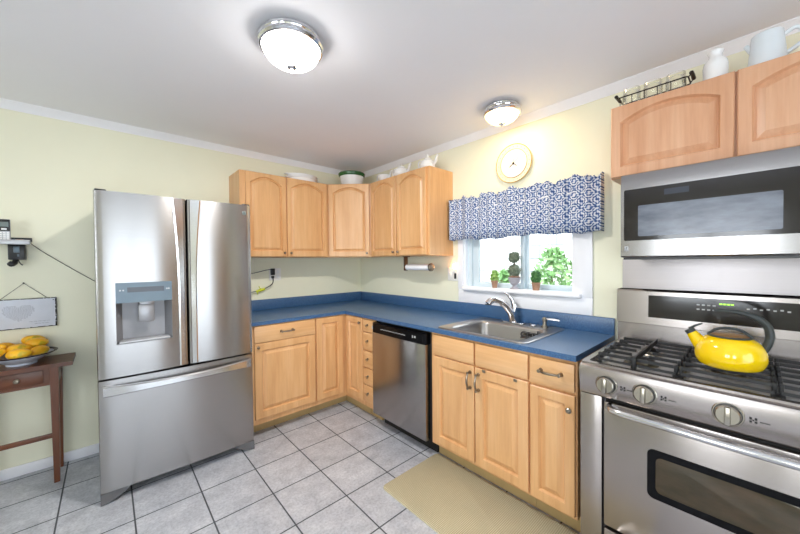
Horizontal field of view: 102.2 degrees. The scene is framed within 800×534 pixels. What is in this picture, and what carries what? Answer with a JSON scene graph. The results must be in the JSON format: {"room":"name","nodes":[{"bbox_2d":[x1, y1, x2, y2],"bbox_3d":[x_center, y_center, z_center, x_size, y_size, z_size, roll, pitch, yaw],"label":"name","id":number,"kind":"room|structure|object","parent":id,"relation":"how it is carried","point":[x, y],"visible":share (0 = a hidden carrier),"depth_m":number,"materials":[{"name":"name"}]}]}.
{"room":"kitchen","nodes":[
{"label":"kitchen","id":0,"kind":"room"},
{"bbox_2d":[0,108,360,469],"bbox_3d":[-2.446,0.148,2.223,5.480,2.416,0.140,-1,1,-42],"label":"wall","id":1,"kind":"structure","parent":0,"point":[51,169],"depth_m":2.27,"materials":[{"name":"yellow paint"}]},
{"bbox_2d":[0,282,56,330],"bbox_3d":[-2.455,0.251,2.111,0.292,0.301,0.018,-1,1,-42],"label":"hanging sign","id":2,"kind":"object","parent":1,"relation":"attached to","point":[30,312],"visible":1,"depth_m":2.12,"materials":[{"name":"distressed light grey paint"},{"name":"black wire"}]},
{"bbox_2d":[2,305,34,321],"bbox_3d":[-2.466,0.302,2.090,0.139,0.101,0.001,-1,1,-42],"label":"print","id":3,"kind":"object","parent":2,"relation":"attached to","point":[10,313],"depth_m":2.09},
{"bbox_2d":[0,237,93,280],"bbox_3d":[-2.344,-0.012,2.144,0.611,0.360,0.112,-1,1,-42],"label":"shelf","id":4,"kind":"object","parent":1,"relation":"attached to","point":[17,250],"visible":0.93,"depth_m":2.05,"materials":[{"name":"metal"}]},
{"bbox_2d":[0,219,10,239],"bbox_3d":[-2.464,-0.232,2.013,0.048,0.133,0.026,-1,1,-42],"label":"cordless phone","id":5,"kind":"object","parent":4,"relation":"on","point":[5,224],"visible":0.91,"depth_m":2.01,"materials":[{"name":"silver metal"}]},
{"bbox_2d":[0,443,98,481],"bbox_3d":[-3.236,1.343,1.414,2.900,0.068,0.014,-1,1,-42],"label":"baseboard","id":6,"kind":"structure","parent":1,"relation":"attached to","point":[33,466],"depth_m":2.17,"materials":[{"name":"white wood"}]},
{"bbox_2d":[0,98,342,174],"bbox_3d":[-2.396,-1.034,2.136,5.200,0.050,0.042,-1,1,-42],"label":"trim","id":7,"kind":"structure","parent":1,"relation":"attached to","point":[4,103],"depth_m":2.51,"materials":[{"name":"white wood"}]},
{"bbox_2d":[251,268,274,274],"bbox_3d":[-1.397,0.051,3.049,0.426,0.064,0.030,-1,1,-42],"label":"power adapter","id":8,"kind":"object","parent":1,"relation":"attached to","point":[272,271],"visible":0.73,"depth_m":3.16,"materials":[{"name":"black plastic"}]},
{"bbox_2d":[269,268,280,280],"bbox_3d":[-1.243,0.072,3.213,0.118,0.120,0.008,-1,1,-42],"label":"wall outlet","id":9,"kind":"object","parent":1,"relation":"attached to","point":[277,276],"visible":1,"depth_m":3.22,"materials":[{"name":"white plastic"}]},
{"bbox_2d":[229,169,328,257],"bbox_3d":[-1.122,-0.459,3.085,0.834,0.737,0.349,-1,1,-42],"label":"upper cabinet","id":10,"kind":"object","parent":1,"relation":"attached to","point":[289,216],"visible":0.96,"depth_m":2.94,"materials":[{"name":"brown wood"}]},
{"bbox_2d":[285,175,318,182],"bbox_3d":[-0.972,-0.853,3.206,0.342,0.043,0.230,-1,1,-42],"label":"serving dish","id":11,"kind":"object","parent":10,"relation":"on","point":[305,178],"visible":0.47,"depth_m":3.11,"materials":[{"name":"white ceramic"}]},
{"bbox_2d":[284,172,318,178],"bbox_3d":[-0.974,-0.889,3.204,0.342,0.028,0.219,-1,1,-42],"label":"serving dish","id":12,"kind":"object","parent":11,"relation":"on","point":[286,173],"visible":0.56,"depth_m":3.11,"materials":[{"name":"white ceramic"}]},
{"bbox_2d":[325,184,375,257],"bbox_3d":[-0.497,-0.471,3.470,0.612,0.737,0.619,-1,1,-42],"label":"upper cabinet","id":13,"kind":"object","parent":1,"relation":"attached to","point":[349,205],"visible":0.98,"depth_m":3.24,"materials":[{"name":"brown wood"}]},
{"bbox_2d":[338,170,364,183],"bbox_3d":[-0.518,-0.920,3.475,0.286,0.160,0.286,-1,1,-42],"label":"mixing bowl","id":14,"kind":"object","parent":13,"relation":"on","point":[349,176],"visible":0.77,"depth_m":3.37,"materials":[{"name":"white ceramic"}]},
{"bbox_2d":[0,400,580,533],"bbox_3d":[-0.507,1.414,0.118,5.480,0.080,5.880,-1,1,-42],"label":"floor","id":15,"kind":"structure","parent":0,"point":[326,470],"depth_m":1.94,"materials":[{"name":"grey tile"}]},
{"bbox_2d":[0,352,75,482],"bbox_3d":[-2.350,0.980,2.009,0.470,0.756,0.282,-1,1,-42],"label":"console table","id":16,"kind":"object","parent":15,"relation":"on","point":[48,370],"visible":1,"depth_m":2.01,"materials":[{"name":"brown wood"}]},
{"bbox_2d":[0,346,57,366],"bbox_3d":[-2.348,0.567,2.005,0.314,0.068,0.314,-1,1,-42],"label":"fruit bowl","id":17,"kind":"object","parent":16,"relation":"on","point":[16,362],"visible":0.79,"depth_m":1.95,"materials":[{"name":"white ceramic"}]},
{"bbox_2d":[0,348,5,356],"bbox_3d":[-2.386,0.510,1.890,0.070,0.068,0.108,1,0,19],"label":"mango","id":18,"kind":"object","parent":17,"relation":"on","point":[2,351],"visible":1,"depth_m":1.91,"materials":[{"name":"food"}]},
{"bbox_2d":[1,343,14,353],"bbox_3d":[-2.475,0.507,2.018,0.069,0.070,0.107,0,1,34],"label":"mango","id":19,"kind":"object","parent":17,"relation":"on","point":[6,344],"visible":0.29,"depth_m":2.02,"materials":[{"name":"food"}]},
{"bbox_2d":[5,349,32,358],"bbox_3d":[-2.285,0.527,1.939,0.070,0.068,0.108,0,1,41],"label":"mango","id":20,"kind":"object","parent":17,"relation":"in","point":[18,353],"visible":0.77,"depth_m":1.92,"materials":[{"name":"yellow food"}]},
{"bbox_2d":[6,344,31,352],"bbox_3d":[-2.344,0.512,1.986,0.069,0.068,0.108,0,1,36],"label":"mango","id":21,"kind":"object","parent":17,"relation":"in","point":[21,346],"visible":0.57,"depth_m":1.97,"materials":[{"name":"food"}]},
{"bbox_2d":[21,335,45,342],"bbox_3d":[-2.397,0.481,2.113,0.069,0.069,0.107,0,1,45],"label":"mango","id":22,"kind":"object","parent":17,"relation":"in","point":[23,340],"visible":0.48,"depth_m":2.09,"materials":[{"name":"food"}]},
{"bbox_2d":[25,338,48,347],"bbox_3d":[-2.333,0.490,2.077,0.070,0.068,0.108,0,1,24],"label":"mango","id":23,"kind":"object","parent":17,"relation":"in","point":[33,342],"visible":0.66,"depth_m":2.06,"materials":[{"name":"food"}]},
{"bbox_2d":[30,345,49,355],"bbox_3d":[-2.279,0.530,2.039,0.069,0.069,0.108,-1,1,-1],"label":"mango","id":24,"kind":"object","parent":17,"relation":"in","point":[40,349],"visible":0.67,"depth_m":2.02,"materials":[{"name":"food"}]},
{"bbox_2d":[93,188,273,505],"bbox_3d":[-1.450,0.444,2.481,1.270,1.796,0.802,-1,1,-42],"label":"refrigerator","id":25,"kind":"object","parent":15,"relation":"on","point":[173,292],"visible":1,"depth_m":2.03,"materials":[{"name":"metal"}]},
{"bbox_2d":[251,318,315,431],"bbox_3d":[-1.126,0.891,2.875,0.534,0.883,0.673,-1,1,-42],"label":"base cabinet","id":26,"kind":"object","parent":15,"relation":"on","point":[283,354],"visible":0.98,"depth_m":2.65,"materials":[{"name":"brown wood"}]},
{"bbox_2d":[310,314,370,413],"bbox_3d":[-0.508,0.878,3.284,0.927,0.883,0.896,-1,1,-42],"label":"base cabinet","id":27,"kind":"object","parent":15,"relation":"on","point":[339,349],"visible":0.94,"depth_m":2.94,"materials":[{"name":"brown wood"}]},
{"bbox_2d":[251,291,614,361],"bbox_3d":[-0.126,0.381,2.447,1.466,0.131,2.644,-1,1,-42],"label":"countertop","id":28,"kind":"structure","parent":27,"relation":"on","point":[582,335],"depth_m":2.62,"materials":[{"name":"blue laminate"}]},
{"bbox_2d":[438,317,563,343],"bbox_3d":[0.672,0.503,2.177,0.570,0.191,0.644,-1,1,-42],"label":"sink","id":29,"kind":"object","parent":28,"relation":"in","point":[493,328],"visible":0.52,"depth_m":2.27,"materials":[{"name":"metal"}]},
{"bbox_2d":[520,331,538,338],"bbox_3d":[0.867,0.452,2.158,0.030,0.062,0.136,-1,1,-42],"label":"sponge holder","id":30,"kind":"object","parent":29,"relation":"in","point":[531,333],"visible":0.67,"depth_m":2.16,"materials":[{"name":"black plastic"}]},
{"bbox_2d":[541,317,558,327],"bbox_3d":[0.997,0.372,2.153,0.048,0.066,0.115,-1,1,-42],"label":"soap dispenser","id":31,"kind":"object","parent":29,"relation":"on","point":[544,319],"visible":1,"depth_m":2.16,"materials":[{"name":"silver metal"}]},
{"bbox_2d":[485,292,525,324],"bbox_3d":[0.748,0.293,2.344,0.289,0.223,0.151,-1,1,-1],"label":"kitchen faucet","id":32,"kind":"object","parent":28,"relation":"on","point":[510,310],"visible":1,"depth_m":2.31,"materials":[{"name":"silver metal"}]},
{"bbox_2d":[363,318,384,419],"bbox_3d":[-0.048,0.879,2.985,0.646,0.883,0.160,-1,1,-42],"label":"base cabinet","id":33,"kind":"object","parent":15,"relation":"on","point":[367,323],"visible":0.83,"depth_m":2.78,"materials":[{"name":"brown wood"}]},
{"bbox_2d":[372,321,438,451],"bbox_3d":[0.205,0.886,2.673,0.636,0.872,0.631,-1,1,-42],"label":"dishwasher","id":34,"kind":"object","parent":15,"relation":"on","point":[402,355],"visible":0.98,"depth_m":2.42,"materials":[{"name":"metal"}]},
{"bbox_2d":[383,454,577,533],"bbox_3d":[0.458,1.332,1.707,0.508,0.012,1.140,-1,1,-42],"label":"floor mat","id":35,"kind":"object","parent":15,"relation":"on","point":[446,496],"visible":1,"depth_m":1.81,"materials":[{"name":"beige fabric"}]},
{"bbox_2d":[432,332,536,507],"bbox_3d":[0.664,0.886,2.179,0.673,0.883,0.707,-1,1,-42],"label":"base cabinet","id":36,"kind":"object","parent":15,"relation":"on","point":[481,391],"visible":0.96,"depth_m":1.93,"materials":[{"name":"brown wood"}]},
{"bbox_2d":[530,340,614,532],"bbox_3d":[0.981,0.889,1.829,0.673,0.883,0.233,-1,1,-42],"label":"base cabinet","id":37,"kind":"object","parent":15,"relation":"on","point":[555,393],"visible":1,"depth_m":1.62,"materials":[{"name":"brown wood"}]},
{"bbox_2d":[579,288,799,533],"bbox_3d":[1.355,0.720,1.329,0.783,1.173,0.938,-1,1,-42],"label":"gas range","id":38,"kind":"object","parent":15,"relation":"on","point":[672,442],"visible":0.94,"depth_m":1.26,"materials":[{"name":"metal"}]},
{"bbox_2d":[581,339,799,406],"bbox_3d":[1.349,0.431,1.329,0.591,0.020,0.912,-1,1,-42],"label":"cooktop","id":39,"kind":"object","parent":38,"relation":"in","point":[736,388],"depth_m":1.27,"materials":[{"name":"metal"}]},
{"bbox_2d":[685,309,774,372],"bbox_3d":[1.289,0.279,1.263,0.204,0.224,0.204,0,1,4],"label":"kettle","id":40,"kind":"object","parent":38,"relation":"on","point":[728,351],"visible":1,"depth_m":1.21,"materials":[{"name":"yellow metal"}]},
{"bbox_2d":[0,0,799,171],"bbox_3d":[-0.530,-1.091,0.076,5.480,0.100,5.880,-1,1,-42],"label":"ceiling","id":41,"kind":"structure","parent":0,"point":[393,80],"depth_m":1.66,"materials":[{"name":"white paint"}]},
{"bbox_2d":[257,17,323,72],"bbox_3d":[-0.506,-0.988,1.509,0.294,0.154,0.294,-1,1,-42],"label":"ceiling light","id":42,"kind":"object","parent":41,"relation":"attached to","point":[293,46],"visible":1,"depth_m":1.43,"materials":[{"name":"white glass"}]},
{"bbox_2d":[483,99,520,126],"bbox_3d":[0.696,-1.022,2.207,0.249,0.132,0.249,-1,1,-42],"label":"ceiling light","id":43,"kind":"object","parent":41,"relation":"attached to","point":[501,113],"visible":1,"depth_m":2.13,"materials":[{"name":"white glass"}]},
{"bbox_2d":[481,233,571,285],"bbox_3d":[2.405,0.078,4.837,0.300,2.420,8.500,-1,1,-42],"label":"sky","id":44,"kind":"structure","parent":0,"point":[495,253],"depth_m":5.20,"materials":[{"name":"white"}]},
{"bbox_2d":[361,32,799,339],"bbox_3d":[1.460,0.118,1.889,0.140,2.416,5.600,-1,1,-42],"label":"wall","id":45,"kind":"structure","parent":0,"point":[577,140],"depth_m":2.21,"materials":[{"name":"yellow paint"}]},
{"bbox_2d":[371,166,452,256],"bbox_3d":[0.071,-0.469,3.038,0.349,0.737,0.799,-1,1,-42],"label":"upper cabinet","id":46,"kind":"object","parent":45,"relation":"attached to","point":[410,210],"visible":1,"depth_m":2.81,"materials":[{"name":"brown wood"}]},
{"bbox_2d":[377,170,392,180],"bbox_3d":[-0.159,-0.896,3.244,0.136,0.112,0.214,-1,1,-12],"label":"gravy boat","id":47,"kind":"object","parent":46,"relation":"on","point":[380,176],"visible":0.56,"depth_m":3.19,"materials":[{"name":"white ceramic"}]},
{"bbox_2d":[377,174,388,179],"bbox_3d":[-0.159,-0.878,3.247,0.136,0.077,0.136,-1,1,-42],"label":"pot","id":48,"kind":"object","parent":47,"relation":"on","point":[381,176],"depth_m":3.19,"materials":[{"name":"white ceramic"}]},
{"bbox_2d":[392,163,410,175],"bbox_3d":[0.012,-0.907,3.054,0.148,0.138,0.235,-1,1,-13],"label":"teapot","id":49,"kind":"object","parent":46,"relation":"on","point":[401,169],"visible":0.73,"depth_m":3.00,"materials":[{"name":"white ceramic"}]},
{"bbox_2d":[393,167,406,175],"bbox_3d":[0.012,-0.885,3.058,0.148,0.093,0.148,-1,1,-42],"label":"pot","id":50,"kind":"object","parent":49,"relation":"on","point":[399,170],"depth_m":3.00,"materials":[{"name":"white ceramic"}]},
{"bbox_2d":[403,256,434,270],"bbox_3d":[0.169,-0.031,2.952,0.071,0.138,0.380,-1,1,-42],"label":"paper towel holder","id":51,"kind":"object","parent":46,"relation":"attached to","point":[431,267],"visible":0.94,"depth_m":3.04,"materials":[{"name":"brown wood"}]},
{"bbox_2d":[405,264,428,269],"bbox_3d":[0.164,0.002,2.959,0.054,0.054,0.285,-1,1,-42],"label":"paper towel roll","id":52,"kind":"object","parent":51,"relation":"on","point":[407,266],"visible":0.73,"depth_m":2.94,"materials":[{"name":"white paper"}]},
{"bbox_2d":[418,154,438,167],"bbox_3d":[0.241,-0.908,2.816,0.136,0.143,0.216,-1,1,-13],"label":"teapot","id":53,"kind":"object","parent":46,"relation":"on","point":[427,161],"visible":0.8,"depth_m":2.76,"materials":[{"name":"white ceramic"}]},
{"bbox_2d":[420,159,434,167],"bbox_3d":[0.241,-0.885,2.820,0.136,0.097,0.136,-1,1,-42],"label":"pot","id":54,"kind":"object","parent":53,"relation":"on","point":[426,162],"depth_m":2.76,"materials":[{"name":"white ceramic"}]},
{"bbox_2d":[251,291,614,334],"bbox_3d":[-0.126,0.366,2.446,1.466,0.102,2.644,-1,1,-42],"label":"backsplash","id":55,"kind":"structure","parent":45,"relation":"attached to","point":[596,324],"depth_m":2.81,"materials":[{"name":"blue laminate"}]},
{"bbox_2d":[448,268,457,280],"bbox_3d":[0.470,0.065,2.865,0.014,0.116,0.120,-1,1,-42],"label":"switch plate","id":56,"kind":"object","parent":45,"relation":"attached to","point":[451,276],"visible":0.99,"depth_m":2.87,"materials":[{"name":"white plastic"}]},
{"bbox_2d":[496,143,531,182],"bbox_3d":[0.850,-0.773,2.414,0.023,0.287,0.287,-1,1,-42],"label":"wall clock","id":57,"kind":"object","parent":45,"relation":"attached to","point":[514,162],"visible":1,"depth_m":2.41,"materials":[{"name":"gold metal"}]},
{"bbox_2d":[458,232,592,315],"bbox_3d":[0.901,-0.117,2.459,0.190,0.843,1.051,-1,1,-42],"label":"window","id":58,"kind":"structure","parent":45,"relation":"in","point":[577,298],"depth_m":2.34,"materials":[{"name":"white plastic"}]},
{"bbox_2d":[490,270,498,287],"bbox_3d":[0.747,0.092,2.553,0.082,0.143,0.084,-1,1,-42],"label":"potted topiary","id":59,"kind":"object","parent":58,"relation":"on","point":[494,278],"visible":1,"depth_m":2.54,"materials":[{"name":"plant"}]},
{"bbox_2d":[491,280,497,287],"bbox_3d":[0.748,0.135,2.553,0.055,0.058,0.056,-1,1,-42],"label":"pot","id":60,"kind":"object","parent":59,"relation":"on","point":[494,282],"depth_m":2.53,"materials":[{"name":"ceramic"}]},
{"bbox_2d":[507,252,520,288],"bbox_3d":[0.859,0.023,2.429,0.102,0.284,0.101,-1,1,-42],"label":"potted topiary","id":61,"kind":"object","parent":58,"relation":"on","point":[514,270],"visible":1,"depth_m":2.40,"materials":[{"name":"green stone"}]},
{"bbox_2d":[530,270,541,290],"bbox_3d":[0.971,0.093,2.305,0.076,0.146,0.074,-1,1,-42],"label":"potted topiary","id":62,"kind":"object","parent":58,"relation":"on","point":[535,279],"visible":1,"depth_m":2.29,"materials":[{"name":"plant"}]},
{"bbox_2d":[531,282,540,290],"bbox_3d":[0.972,0.138,2.306,0.061,0.056,0.062,-1,1,-42],"label":"pot","id":63,"kind":"object","parent":62,"relation":"on","point":[535,285],"depth_m":2.29,"materials":[{"name":"ceramic"}]},
{"bbox_2d":[449,172,603,240],"bbox_3d":[0.835,-0.404,2.385,0.094,0.384,1.158,-1,1,-42],"label":"window valance","id":64,"kind":"object","parent":45,"relation":"attached to","point":[574,204],"visible":1,"depth_m":2.24,"materials":[{"name":"blue and white patterned fabric"}]},
{"bbox_2d":[363,16,799,177],"bbox_3d":[1.381,-1.063,1.808,0.042,0.050,5.600,-1,1,-42],"label":"trim","id":65,"kind":"structure","parent":45,"relation":"attached to","point":[734,46],"depth_m":1.97,"materials":[{"name":"white wood"}]},
{"bbox_2d":[611,51,799,184],"bbox_3d":[1.519,-0.641,1.455,0.324,0.367,0.910,-1,1,-42],"label":"upper cabinet","id":66,"kind":"object","parent":45,"relation":"attached to","point":[753,109],"visible":0.98,"depth_m":1.40,"materials":[{"name":"brown wood"}]},
{"bbox_2d":[614,70,695,104],"bbox_3d":[1.280,-0.871,1.636,0.106,0.087,0.318,-1,1,-42],"label":"wire basket","id":67,"kind":"object","parent":66,"relation":"on","point":[692,74],"visible":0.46,"depth_m":1.59,"materials":[{"name":"black metal"}]},
{"bbox_2d":[623,85,640,104],"bbox_3d":[1.220,-0.885,1.702,0.079,0.102,0.080,-1,1,-42],"label":"glass jar","id":68,"kind":"object","parent":67,"relation":"in","point":[638,88],"visible":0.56,"depth_m":1.69,"materials":[{"name":"white"}]},
{"bbox_2d":[643,78,662,98],"bbox_3d":[1.280,-0.884,1.636,0.079,0.102,0.080,-1,1,-42],"label":"glass jar","id":69,"kind":"object","parent":67,"relation":"in","point":[660,79],"visible":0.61,"depth_m":1.62,"materials":[{"name":"white"}]},
{"bbox_2d":[665,70,686,91],"bbox_3d":[1.340,-0.883,1.570,0.079,0.102,0.080,-1,1,-42],"label":"glass jar","id":70,"kind":"object","parent":67,"relation":"in","point":[683,74],"visible":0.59,"depth_m":1.56,"materials":[{"name":"white"}]},
{"bbox_2d":[621,146,799,259],"bbox_3d":[1.488,-0.245,1.442,0.389,0.416,0.762,-1,1,-42],"label":"microwave","id":71,"kind":"object","parent":66,"relation":"attached to","point":[745,206],"visible":1,"depth_m":1.34,"materials":[{"name":"metal"}]},
{"bbox_2d":[703,48,728,80],"bbox_3d":[1.433,-0.900,1.467,0.086,0.152,0.086,-1,1,-42],"label":"vase","id":72,"kind":"object","parent":66,"relation":"on","point":[717,64],"visible":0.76,"depth_m":1.44,"materials":[{"name":"white ceramic"}]},
{"bbox_2d":[743,24,799,66],"bbox_3d":[1.565,-0.901,1.357,0.157,0.155,0.118,0,1,18],"label":"pitcher","id":73,"kind":"object","parent":66,"relation":"on","point":[769,44],"visible":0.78,"depth_m":1.32,"materials":[{"name":"white ceramic"}]},
{"bbox_2d":[623,258,799,295],"bbox_3d":[1.642,0.134,1.579,0.005,0.358,0.936,-1,1,-42],"label":"backsplash","id":74,"kind":"structure","parent":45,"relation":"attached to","point":[771,276],"depth_m":1.62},
{"label":"outside","id":75,"kind":"structure","parent":0,"visible":0},
{"bbox_3d":[2.844,1.323,4.908,5.800,0.080,9.000,-1,1,-42],"label":"ground","id":76,"kind":"structure","parent":75,"visible":0},
{"bbox_2d":[497,268,509,282],"bbox_3d":[1.475,0.651,4.604,0.695,1.301,0.664,-1,1,-42],"label":"shrub","id":77,"kind":"object","parent":76,"relation":"on","point":[503,274],"visible":0.16,"depth_m":4.53,"materials":[{"name":"green plant"}]},
{"bbox_2d":[530,244,571,285],"bbox_3d":[1.933,0.508,4.092,0.803,1.595,0.800,-1,1,-42],"label":"shrub","id":78,"kind":"object","parent":76,"relation":"on","point":[554,253],"visible":0.32,"depth_m":4.02,"materials":[{"name":"green plant"}]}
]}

